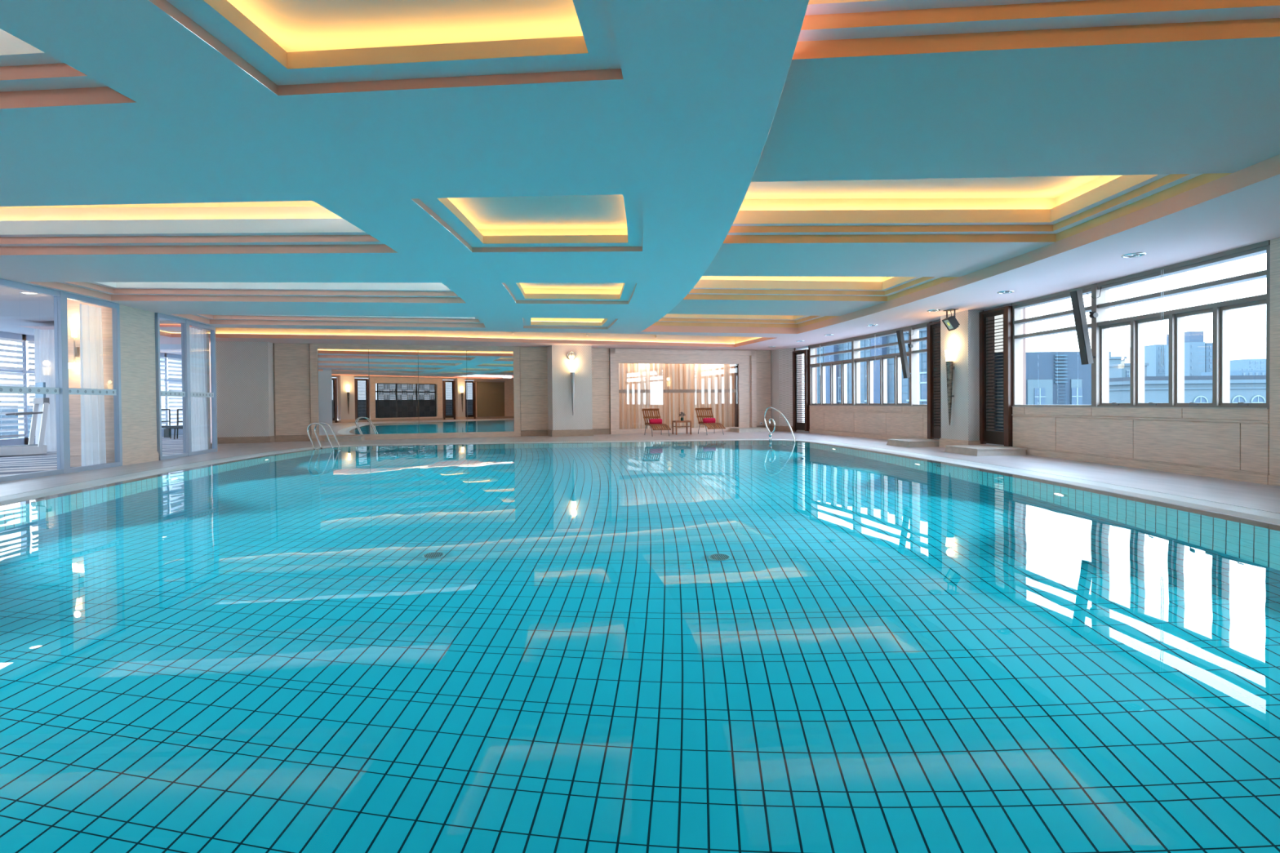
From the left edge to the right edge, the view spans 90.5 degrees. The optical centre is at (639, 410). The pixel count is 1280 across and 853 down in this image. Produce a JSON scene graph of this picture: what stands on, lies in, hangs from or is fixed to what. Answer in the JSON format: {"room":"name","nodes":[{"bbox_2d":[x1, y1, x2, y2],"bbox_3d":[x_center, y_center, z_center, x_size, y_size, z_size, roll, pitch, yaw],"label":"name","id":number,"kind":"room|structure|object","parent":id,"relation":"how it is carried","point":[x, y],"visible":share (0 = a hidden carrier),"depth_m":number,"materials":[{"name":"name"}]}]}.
{"room":"indoor swimming pool","nodes":[
{"label":"indoor swimming pool","id":0,"kind":"room"},
{"bbox_2d":[0,278,122,482],"bbox_3d":[-10.621,-0.485,8.872,0.321,3.350,8.530,-1,1,-1],"label":"door","id":1,"kind":"structure","parent":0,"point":[61,390],"depth_m":11.68,"materials":[{"name":"blue metal"}]},
{"bbox_2d":[0,285,210,355],"bbox_3d":[-14.755,-2.355,15.693,9.000,0.001,27.300,-1,1,-8],"label":"ceiling","id":2,"kind":"structure","parent":0,"point":[16,308],"depth_m":15.39,"materials":[{"name":"white paint"}]},
{"bbox_2d":[19,291,37,294],"bbox_3d":[-12.114,-2.334,12.569,0.260,0.014,0.260,-1,1,-8],"label":"recessed light","id":3,"kind":"object","parent":2,"relation":"in","point":[23,292],"visible":0.98,"depth_m":12.53,"materials":[{"name":"white plastic"}]},
{"bbox_2d":[34,324,57,451],"bbox_3d":[-16.136,-0.606,17.282,0.731,3.430,0.100,0,1,4],"label":"curtain","id":4,"kind":"object","parent":2,"relation":"hanging from","point":[44,340],"visible":0.65,"depth_m":17.28,"materials":[{"name":"white fabric"}]},
{"bbox_2d":[0,434,217,475],"bbox_3d":[-14.723,1.143,15.736,9.000,0.001,27.300,-1,1,-8],"label":"floor","id":5,"kind":"structure","parent":0,"point":[21,464],"depth_m":14.81,"materials":[{"name":"grey wood"}]},
{"bbox_2d":[0,382,49,456],"bbox_3d":[-16.276,0.198,16.095,0.830,1.870,1.760,0,1,32],"label":"treadmill","id":6,"kind":"object","parent":5,"relation":"on","point":[30,449],"visible":0.96,"depth_m":16.51,"materials":[{"name":"white plastic"}]},
{"bbox_2d":[161,408,171,438],"bbox_3d":[-18.332,0.500,24.398,0.480,1.144,0.532,-1,1,-36],"label":"chair","id":7,"kind":"object","parent":5,"relation":"on","point":[169,420],"visible":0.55,"depth_m":24.57,"materials":[{"name":"black metal"}]},
{"bbox_2d":[161,425,182,437],"bbox_3d":[-18.500,0.825,25.768,0.500,0.460,1.500,0,1,31],"label":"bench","id":8,"kind":"object","parent":5,"relation":"on","point":[166,432],"visible":0.29,"depth_m":25.19,"materials":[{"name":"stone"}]},
{"bbox_2d":[173,408,182,439],"bbox_3d":[-17.382,0.495,24.124,0.480,1.144,0.532,-1,1,-25],"label":"chair","id":9,"kind":"object","parent":5,"relation":"on","point":[178,421],"visible":0.48,"depth_m":24.19,"materials":[{"name":"black metal"}]},
{"bbox_2d":[66,298,159,466],"bbox_3d":[-11.429,-0.611,13.687,1.161,3.500,1.347,-1,1,-8],"label":"pillar","id":10,"kind":"structure","parent":0,"point":[137,326],"depth_m":13.43,"materials":[{"name":"stone"}]},
{"bbox_2d":[68,324,79,368],"bbox_3d":[-11.504,-1.314,12.919,0.240,0.895,0.150,-1,1,-8],"label":"wall lamp","id":11,"kind":"object","parent":10,"relation":"attached to","point":[73,327],"visible":0.98,"depth_m":12.87,"materials":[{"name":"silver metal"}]},
{"bbox_2d":[79,303,106,466],"bbox_3d":[-11.001,-0.493,12.729,0.150,3.220,0.653,-1,1,-8],"label":"curtain","id":12,"kind":"object","parent":10,"relation":"hanging from","point":[93,446],"visible":0.93,"depth_m":12.74,"materials":[{"name":"white fabric"}]},
{"bbox_2d":[160,328,212,448],"bbox_3d":[-14.857,-0.625,13.359,8.499,3.700,32.101,-1,1,-9],"label":"wall","id":13,"kind":"structure","parent":0,"point":[206,344],"depth_m":21.29,"materials":[{"name":"white paint"}]},
{"bbox_2d":[0,331,182,445],"bbox_3d":[-18.466,-0.574,15.162,0.225,3.520,27.200,-1,1,-8],"label":"window","id":14,"kind":"structure","parent":13,"relation":"in","point":[21,371],"depth_m":19.56,"materials":[{"name":"blue metal"}]},
{"bbox_2d":[154,312,217,460],"bbox_3d":[-11.178,-0.563,15.712,0.131,3.350,2.705,-1,1,-10],"label":"door","id":15,"kind":"structure","parent":13,"relation":"in","point":[186,395],"depth_m":15.54,"materials":[{"name":"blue metal"}]},
{"bbox_2d":[189,327,208,451],"bbox_3d":[-11.579,-0.534,16.510,0.140,3.220,1.100,-1,1,-11],"label":"curtain","id":16,"kind":"object","parent":13,"relation":"hanging from","point":[198,406],"visible":0.7,"depth_m":16.58,"materials":[{"name":"white fabric"}]},
{"bbox_2d":[215,341,275,444],"bbox_3d":[-13.143,-0.637,21.207,1.626,3.400,0.803,-1,1,-11],"label":"wall","id":17,"kind":"structure","parent":0,"point":[244,369],"depth_m":20.91,"materials":[{"name":"beige paint"}]},
{"bbox_2d":[272,342,771,441],"bbox_3d":[-3.341,-0.763,24.096,18.935,3.400,0.370,-1,1,-16],"label":"wall","id":18,"kind":"structure","parent":0,"point":[295,376],"depth_m":23.84,"materials":[{"name":"brown stone"}]},
{"bbox_2d":[317,348,514,435],"bbox_3d":[-7.898,-0.684,22.748,6.613,2.980,0.040,-1,1,-16],"label":"wall mirror","id":19,"kind":"object","parent":18,"relation":"attached to","point":[397,404],"visible":1,"depth_m":22.68,"materials":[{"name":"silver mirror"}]},
{"bbox_2d":[618,364,737,426],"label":"window","id":20,"kind":"structure","parent":18,"relation":"in","point":[620,391],"depth_m":25.78,"materials":[{"name":"beige"}]},
{"bbox_2d":[618,363,734,429],"bbox_3d":[1.498,-0.659,25.826,5.251,2.740,0.121,-1,1,-16],"label":"curtain","id":21,"kind":"object","parent":20,"relation":"hanging from","point":[631,375],"visible":0.74,"depth_m":25.81,"materials":[{"name":"beige fabric"}]},
{"bbox_2d":[546,345,593,436],"bbox_3d":[-2.577,-0.767,23.805,1.759,3.400,0.980,-1,1,-14],"label":"pillar","id":22,"kind":"structure","parent":0,"point":[562,422],"depth_m":23.38,"materials":[{"name":"brown stone"}]},
{"bbox_2d":[567,351,576,359],"bbox_3d":[-2.515,-2.021,23.310,0.330,0.330,0.055,-1,1,-15],"label":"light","id":23,"kind":"object","parent":22,"relation":"attached to","point":[571,355],"visible":1,"depth_m":23.30,"materials":[{"name":"glass"}]},
{"bbox_2d":[569,364,575,414],"bbox_3d":[-2.463,-0.761,23.253,0.224,1.860,0.224,-1,1,-15],"label":"wall sconce","id":24,"kind":"object","parent":22,"relation":"attached to","point":[572,367],"visible":1,"depth_m":23.20,"materials":[{"name":"silver metal"}]},
{"bbox_2d":[0,0,1279,350],"bbox_3d":[-2.834,-2.554,8.835,24.400,0.645,34.475,-1,1,-8],"label":"ceiling","id":25,"kind":"structure","parent":0,"point":[711,100],"depth_m":5.66,"materials":[{"name":"teal paint"}]},
{"bbox_2d":[0,28,44,55],"bbox_3d":[-7.088,-2.450,3.568,7.015,0.214,3.477,-1,1,-8],"label":"light","id":26,"kind":"object","parent":25,"relation":"on","point":[10,45],"depth_m":4.23,"materials":[{"name":"white paint"}]},
{"bbox_2d":[0,218,365,235],"bbox_3d":[-6.871,-2.503,7.745,6.952,0.214,2.879,-1,1,-8],"label":"light","id":27,"kind":"object","parent":25,"relation":"on","point":[229,226],"depth_m":8.63,"materials":[{"name":"white paint"}]},
{"bbox_2d":[96,282,450,290],"bbox_3d":[-7.030,-2.553,11.937,6.840,0.214,2.263,-1,1,-8],"label":"light","id":28,"kind":"object","parent":25,"relation":"on","point":[108,286],"depth_m":12.79,"materials":[{"name":"white paint"}]},
{"bbox_2d":[220,314,475,318],"bbox_3d":[-7.567,-2.599,16.163,6.812,0.214,2.052,-1,1,-8],"label":"light","id":29,"kind":"object","parent":25,"relation":"on","point":[221,315],"depth_m":16.75,"materials":[{"name":"white paint"}]},
{"bbox_2d":[204,0,588,69],"bbox_3d":[-1.418,-2.311,3.050,2.848,0.134,2.887,-1,1,-8],"label":"light","id":30,"kind":"object","parent":25,"relation":"on","point":[224,23],"depth_m":4.08,"materials":[{"name":"gold metal"}]},
{"bbox_2d":[160,320,774,346],"bbox_3d":[-4.996,-2.626,20.284,19.598,0.550,4.599,-1,1,-18],"label":"cove","id":31,"kind":"object","parent":25,"relation":"attached to","point":[220,332],"visible":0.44,"depth_m":21.75,"materials":[{"name":"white paint"}]},
{"bbox_2d":[437,197,627,244],"bbox_3d":[-1.169,-2.371,7.740,2.672,0.134,2.679,-1,1,-8],"label":"light","id":32,"kind":"object","parent":25,"relation":"on","point":[447,212],"depth_m":8.76,"materials":[{"name":"gold metal"}]},
{"bbox_2d":[530,318,608,325],"bbox_3d":[-1.933,-2.478,17.094,2.444,0.134,2.302,-1,1,-8],"label":"light","id":33,"kind":"object","parent":25,"relation":"on","point":[533,322],"depth_m":18.03,"materials":[{"name":"gold metal"}]},
{"bbox_2d":[515,283,624,299],"bbox_3d":[-1.344,-2.427,12.447,2.483,0.134,2.456,-1,1,-8],"label":"light","id":34,"kind":"object","parent":25,"relation":"on","point":[520,294],"depth_m":13.44,"materials":[{"name":"gold metal"}]},
{"bbox_2d":[651,314,838,327],"bbox_3d":[2.608,-2.911,18.346,5.435,0.645,2.815,-1,1,-8],"label":"ceiling","id":35,"kind":"structure","parent":25,"relation":"attached to","point":[695,320],"depth_m":19.45,"materials":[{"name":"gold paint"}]},
{"bbox_2d":[662,314,804,319],"bbox_3d":[2.611,-2.910,18.339,5.228,0.214,2.608,-1,1,-8],"label":"light","id":36,"kind":"object","parent":35,"relation":"on","point":[668,317],"depth_m":19.37,"materials":[{"name":"beige metal"}]},
{"bbox_2d":[683,275,959,301],"bbox_3d":[3.300,-2.854,13.183,5.445,0.645,2.981,-1,1,-8],"label":"ceiling","id":37,"kind":"structure","parent":25,"relation":"attached to","point":[708,287],"depth_m":14.47,"materials":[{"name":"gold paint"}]},
{"bbox_2d":[693,276,916,289],"bbox_3d":[3.301,-2.854,13.191,5.238,0.214,2.774,-1,1,-8],"label":"light","id":38,"kind":"object","parent":37,"relation":"on","point":[895,282],"depth_m":14.37,"materials":[{"name":"gold metal"}]},
{"bbox_2d":[927,309,940,311],"bbox_3d":[7.014,-2.390,15.149,0.300,0.020,0.300,-1,1,-13],"label":"recessed light","id":39,"kind":"object","parent":25,"relation":"in","point":[931,310],"visible":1,"depth_m":15.13,"materials":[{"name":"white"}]},
{"bbox_2d":[942,308,959,331],"bbox_3d":[7.392,-2.159,15.076,0.295,0.488,0.350,0,1,4],"label":"floodlight","id":40,"kind":"object","parent":25,"relation":"hanging from","point":[951,322],"visible":1,"depth_m":14.96,"materials":[{"name":"black metal"}]},
{"bbox_2d":[723,173,1231,243],"bbox_3d":[3.521,-2.793,8.028,5.343,0.645,2.829,-1,1,0],"label":"ceiling","id":41,"kind":"structure","parent":25,"relation":"attached to","point":[1033,209],"depth_m":9.14,"materials":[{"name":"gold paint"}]},
{"bbox_2d":[733,174,1157,223],"bbox_3d":[3.530,-2.792,7.974,5.417,0.214,3.176,-1,1,-8],"label":"light","id":42,"kind":"object","parent":41,"relation":"on","point":[1124,185],"depth_m":9.11,"materials":[{"name":"gold metal"}]},
{"bbox_2d":[997,290,1014,293],"bbox_3d":[7.291,-2.362,12.643,0.300,0.020,0.300,-1,1,-13],"label":"recessed light","id":43,"kind":"object","parent":25,"relation":"in","point":[1003,291],"visible":1,"depth_m":12.63,"materials":[{"name":"white"}]},
{"bbox_2d":[791,0,1279,59],"bbox_3d":[3.269,-2.728,2.855,5.343,0.645,2.756,0,1,5],"label":"ceiling","id":44,"kind":"structure","parent":25,"relation":"attached to","point":[830,28],"depth_m":4.15,"materials":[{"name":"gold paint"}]},
{"bbox_2d":[808,0,879,4],"bbox_3d":[3.283,-2.727,2.805,5.536,0.214,3.521,-1,1,-8],"label":"light","id":45,"kind":"object","parent":44,"relation":"on","point":[811,2],"depth_m":4.07,"materials":[{"name":"orange metal"}]},
{"bbox_2d":[1121,252,1146,257],"bbox_3d":[7.384,-2.325,9.488,0.300,0.020,0.300,-1,1,-13],"label":"recessed light","id":46,"kind":"object","parent":25,"relation":"in","point":[1137,254],"visible":1,"depth_m":9.47,"materials":[{"name":"white"}]},
{"bbox_2d":[0,431,1279,513],"bbox_3d":[-2.739,1.118,8.806,24.100,0.001,34.238,-1,1,-8],"label":"floor","id":47,"kind":"structure","parent":0,"point":[1264,497],"depth_m":11.85,"materials":[{"name":"tile"}]},
{"bbox_2d":[324,435,364,442],"bbox_3d":[-10.051,0.954,21.637,1.160,0.150,0.795,-1,1,-16],"label":"stone step","id":48,"kind":"structure","parent":47,"relation":"on","point":[340,438],"depth_m":21.32,"materials":[{"name":"beige stone"}]},
{"bbox_2d":[0,438,1279,525],"bbox_3d":[-0.948,2.000,8.931,15.935,1.800,23.588,-1,1,-8],"label":"pool edge","id":49,"kind":"object","parent":47,"relation":"in","point":[1272,517],"visible":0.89,"depth_m":10.01,"materials":[{"name":"tile"}]},
{"bbox_2d":[306,422,341,449],"bbox_3d":[-8.972,1.270,18.043,0.970,1.886,0.468,0,1,12],"label":"pool ladder","id":50,"kind":"object","parent":49,"relation":"attached to","point":[320,423],"visible":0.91,"depth_m":17.93,"materials":[{"name":"silver metal"}]},
{"bbox_2d":[0,440,1279,852],"bbox_3d":[-0.952,1.120,8.893,14.935,0.001,22.644,-1,1,-8],"label":"pool water","id":51,"kind":"object","parent":49,"relation":"in","point":[741,646],"visible":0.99,"depth_m":2.99,"materials":[{"name":"teal liquid"}]},
{"bbox_2d":[764,406,795,441],"bbox_3d":[4.338,0.769,19.681,1.122,1.798,0.110,0,1,43],"label":"handrail","id":52,"kind":"object","parent":49,"relation":"attached to","point":[767,408],"visible":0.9,"depth_m":19.82,"materials":[{"name":"silver metal"}]},
{"bbox_2d":[641,408,671,435],"bbox_3d":[0.587,0.413,23.199,0.662,0.986,1.659,-1,1,-14],"label":"sun lounger","id":53,"kind":"object","parent":47,"relation":"on","point":[661,424],"visible":0.98,"depth_m":23.61,"materials":[{"name":"brown wood"}]},
{"bbox_2d":[648,418,662,423],"bbox_3d":[0.584,0.385,23.421,0.460,0.188,0.203,-1,1,-14],"label":"rolled towel","id":54,"kind":"object","parent":53,"relation":"on","point":[651,420],"visible":1,"depth_m":23.36,"materials":[{"name":"fabric"}]},
{"bbox_2d":[671,420,691,435],"bbox_3d":[1.583,0.633,24.086,0.620,0.518,0.485,-1,1,-15],"label":"side table","id":55,"kind":"object","parent":47,"relation":"on","point":[673,421],"visible":1,"depth_m":23.93,"materials":[{"name":"brown wood"}]},
{"bbox_2d":[678,412,685,420],"bbox_3d":[1.600,0.200,24.047,0.307,0.349,0.295,-1,1,-8],"label":"flower vase","id":56,"kind":"object","parent":55,"relation":"on","point":[682,413],"visible":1,"depth_m":24.02,"materials":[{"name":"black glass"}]},
{"bbox_2d":[694,408,725,435],"bbox_3d":[2.616,0.388,23.774,0.662,0.986,1.659,-1,1,-12],"label":"sun lounger","id":57,"kind":"object","parent":47,"relation":"on","point":[716,425],"visible":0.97,"depth_m":24.14,"materials":[{"name":"brown wood"}]},
{"bbox_2d":[702,417,715,422],"bbox_3d":[2.621,0.359,23.996,0.460,0.188,0.203,-1,1,-12],"label":"rolled towel","id":58,"kind":"object","parent":57,"relation":"on","point":[704,420],"visible":0.99,"depth_m":23.93,"materials":[{"name":"fabric"}]},
{"bbox_2d":[730,427,769,432],"bbox_3d":[4.449,0.771,25.655,1.360,0.150,0.845,-1,1,-16],"label":"stone step","id":59,"kind":"structure","parent":47,"relation":"on","point":[732,429],"depth_m":25.30,"materials":[{"name":"beige stone"}]},
{"bbox_2d":[886,438,938,447],"bbox_3d":[7.390,0.851,16.896,1.145,0.150,1.110,-1,1,-8],"label":"stone step","id":60,"kind":"structure","parent":47,"relation":"on","point":[913,442],"depth_m":16.40,"materials":[{"name":"beige stone"}]},
{"bbox_2d":[944,444,1026,456],"bbox_3d":[7.712,0.880,14.210,1.145,0.150,1.210,-1,1,-6],"label":"stone step","id":61,"kind":"structure","parent":47,"relation":"on","point":[971,450],"depth_m":13.68,"materials":[{"name":"beige stone"}]},
{"bbox_2d":[770,347,808,431],"bbox_3d":[6.137,-0.877,26.270,1.170,3.400,1.867,-1,1,-17],"label":"pillar","id":62,"kind":"structure","parent":0,"point":[781,360],"depth_m":25.80,"materials":[{"name":"brown stone"}]},
{"bbox_2d":[938,309,984,448],"bbox_3d":[8.056,-0.767,15.735,0.675,3.400,1.216,-1,1,-8],"label":"pillar","id":63,"kind":"structure","parent":0,"point":[963,428],"depth_m":15.36,"materials":[{"name":"beige paint"}]},
{"bbox_2d":[944,349,955,425],"bbox_3d":[7.653,-0.572,15.680,0.224,1.860,0.224,-1,1,-7],"label":"wall sconce","id":64,"kind":"object","parent":63,"relation":"attached to","point":[949,353],"visible":1,"depth_m":15.63,"materials":[{"name":"brown metal"}]},
{"bbox_2d":[793,237,1279,486],"bbox_3d":[7.540,-0.718,10.084,2.730,3.450,34.483,-1,1,-2],"label":"wall","id":65,"kind":"structure","parent":0,"point":[1242,445],"depth_m":10.94,"materials":[{"name":"beige stone"}]},
{"bbox_2d":[792,349,808,431],"bbox_3d":[6.301,-0.797,24.896,0.100,3.150,1.060,-1,1,-16],"label":"screen","id":66,"kind":"object","parent":65,"relation":"attached to","point":[797,425],"visible":1,"depth_m":24.88,"materials":[{"name":"black wood"}]},
{"bbox_2d":[808,321,929,406],"bbox_3d":[7.366,-1.316,20.880,0.354,2.315,7.101,-1,1,-12],"label":"window","id":67,"kind":"structure","parent":65,"relation":"in","point":[913,353],"depth_m":20.59,"materials":[{"name":"clear glass"}]},
{"bbox_2d":[896,328,914,377],"bbox_3d":[7.601,-1.645,18.127,0.448,1.416,0.271,-1,1,-9],"label":"speaker","id":68,"kind":"object","parent":67,"relation":"attached to","point":[900,333],"visible":1,"depth_m":18.10},
{"bbox_2d":[896,331,906,377],"bbox_3d":[7.485,-1.616,18.159,0.227,1.313,0.145,-1,1,-9],"label":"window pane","id":69,"kind":"object","parent":68,"relation":"attached to","point":[900,339],"depth_m":18.10,"materials":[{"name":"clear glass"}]},
{"bbox_2d":[926,320,941,439],"bbox_3d":[7.981,-0.805,16.851,0.100,3.150,1.060,-1,1,-8],"label":"screen","id":70,"kind":"object","parent":65,"relation":"attached to","point":[933,433],"visible":0.41,"depth_m":17.20,"materials":[{"name":"black wood"}]},
{"bbox_2d":[940,314,1003,431],"bbox_3d":[7.639,-0.814,19.913,0.221,3.200,11.528,-1,1,-11],"label":"window","id":71,"kind":"structure","parent":65,"relation":"in","point":[1002,315],"depth_m":15.09,"materials":[{"name":"clear glass"}]},
{"bbox_2d":[978,306,1012,446],"bbox_3d":[8.241,-0.781,14.737,0.100,3.150,1.060,-1,1,-6],"label":"louvered shutter","id":72,"kind":"object","parent":65,"relation":"attached to","point":[1005,437],"visible":1,"depth_m":14.64,"materials":[{"name":"brown wood"}]},
{"bbox_2d":[1011,240,1270,408],"bbox_3d":[8.607,-1.212,11.446,0.315,2.315,5.526,-1,1,-3],"label":"window","id":73,"kind":"structure","parent":65,"relation":"in","point":[1100,326],"depth_m":10.39,"materials":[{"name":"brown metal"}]},
{"bbox_2d":[1070,287,1101,364],"bbox_3d":[8.298,-1.574,11.784,0.448,1.416,0.271,-1,1,-3],"label":"speaker","id":74,"kind":"object","parent":73,"relation":"attached to","point":[1077,298],"visible":1,"depth_m":11.76},
{"bbox_2d":[1070,292,1088,363],"bbox_3d":[8.185,-1.546,11.828,0.227,1.313,0.145,-1,1,-3],"label":"grille","id":75,"kind":"object","parent":74,"relation":"attached to","point":[1077,298],"depth_m":11.77,"materials":[{"name":"metal"}]},
{"label":"outside","id":76,"kind":"structure","parent":0,"visible":0},
{"label":"ground","id":77,"kind":"structure","parent":76,"visible":0},
{"bbox_2d":[0,404,33,439],"bbox_3d":[-36.699,7.617,18.342,8.000,15.400,42.000,-1,1,-8],"label":"block","id":78,"kind":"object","parent":77,"relation":"on","point":[1,410],"visible":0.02,"depth_m":35.33,"materials":[{"name":"paint"}]},
{"bbox_2d":[817,328,927,404],"bbox_3d":[14.770,4.733,43.527,3.575,19.600,17.696,-1,1,-25],"label":"office block","id":79,"kind":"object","parent":77,"relation":"on","point":[922,332],"visible":0.09,"depth_m":39.34,"materials":[{"name":"paint"}]},
{"bbox_2d":[1026,351,1091,404],"bbox_3d":[29.203,4.883,52.981,10.296,18.800,10.220,-1,1,0],"label":"building","id":80,"kind":"structure","parent":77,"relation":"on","point":[1052,378],"depth_m":47.98,"materials":[{"name":"paint"}]},
{"bbox_2d":[1054,354,1067,382],"bbox_3d":[31.769,-3.179,47.886,0.900,2.110,0.120,-1,1,0],"label":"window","id":81,"kind":"structure","parent":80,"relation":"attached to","point":[1060,360],"depth_m":47.97,"materials":[{"name":"glass"}]},
{"bbox_2d":[1109,351,1127,364],"bbox_3d":[58.333,3.120,81.132,3.950,21.100,5.300,-1,1,2],"label":"house","id":82,"kind":"structure","parent":77,"relation":"on","point":[1113,360],"depth_m":78.47,"materials":[{"name":"paint"}]},
{"bbox_2d":[1109,363,1148,377],"bbox_3d":[53.157,4.352,70.166,2.871,19.000,4.240,-1,1,1],"label":"house","id":83,"kind":"structure","parent":77,"relation":"on","point":[1117,370],"depth_m":68.19,"materials":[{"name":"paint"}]},
{"bbox_2d":[1129,344,1164,376],"bbox_3d":[158.459,-4.297,194.904,8.062,31.300,10.120,-1,1,-1],"label":"tower block","id":84,"kind":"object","parent":77,"relation":"on","point":[1152,353],"visible":0.22,"depth_m":190.23,"materials":[{"name":"paint"}]},
{"bbox_2d":[1164,331,1204,376],"bbox_3d":[149.557,-4.861,174.116,4.144,33.100,8.120,-1,1,1],"label":"tower block","id":85,"kind":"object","parent":77,"relation":"on","point":[1194,344],"visible":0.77,"depth_m":170.15,"materials":[{"name":"paint"}]},
{"bbox_2d":[1109,375,1266,403],"bbox_3d":[51.386,5.422,59.624,16.255,17.150,9.500,-1,1,0],"label":"arched hall","id":86,"kind":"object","parent":77,"relation":"on","point":[1197,388],"visible":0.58,"depth_m":55.06,"materials":[{"name":"paint"}]},
{"bbox_2d":[1204,342,1212,372],"bbox_3d":[155.468,-3.446,176.600,5.236,30.100,10.220,-1,1,-1],"label":"tower block","id":87,"kind":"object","parent":77,"relation":"on","point":[1208,346],"visible":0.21,"depth_m":171.44,"materials":[{"name":"paint"}]},
{"bbox_2d":[1200,370,1266,375],"bbox_3d":[148.990,1.126,155.138,14.611,21.600,10.120,-1,1,-1],"label":"block","id":88,"kind":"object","parent":77,"relation":"on","point":[1232,372],"visible":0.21,"depth_m":150.05,"materials":[{"name":"paint"}]},
{"bbox_2d":[1230,367,1257,370],"bbox_3d":[220.681,-2.726,236.102,6.251,26.000,12.120,-1,1,0],"label":"tower block","id":89,"kind":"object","parent":77,"relation":"on","point":[1241,368],"visible":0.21,"depth_m":230.03,"materials":[{"name":"paint"}]},
{"bbox_2d":[1230,358,1266,370],"bbox_3d":[256.657,-5.939,267.149,15.529,31.000,14.120,-1,1,0],"label":"tower block","id":90,"kind":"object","parent":77,"relation":"on","point":[1260,364],"visible":0.21,"depth_m":260.08,"materials":[{"name":"paint"}]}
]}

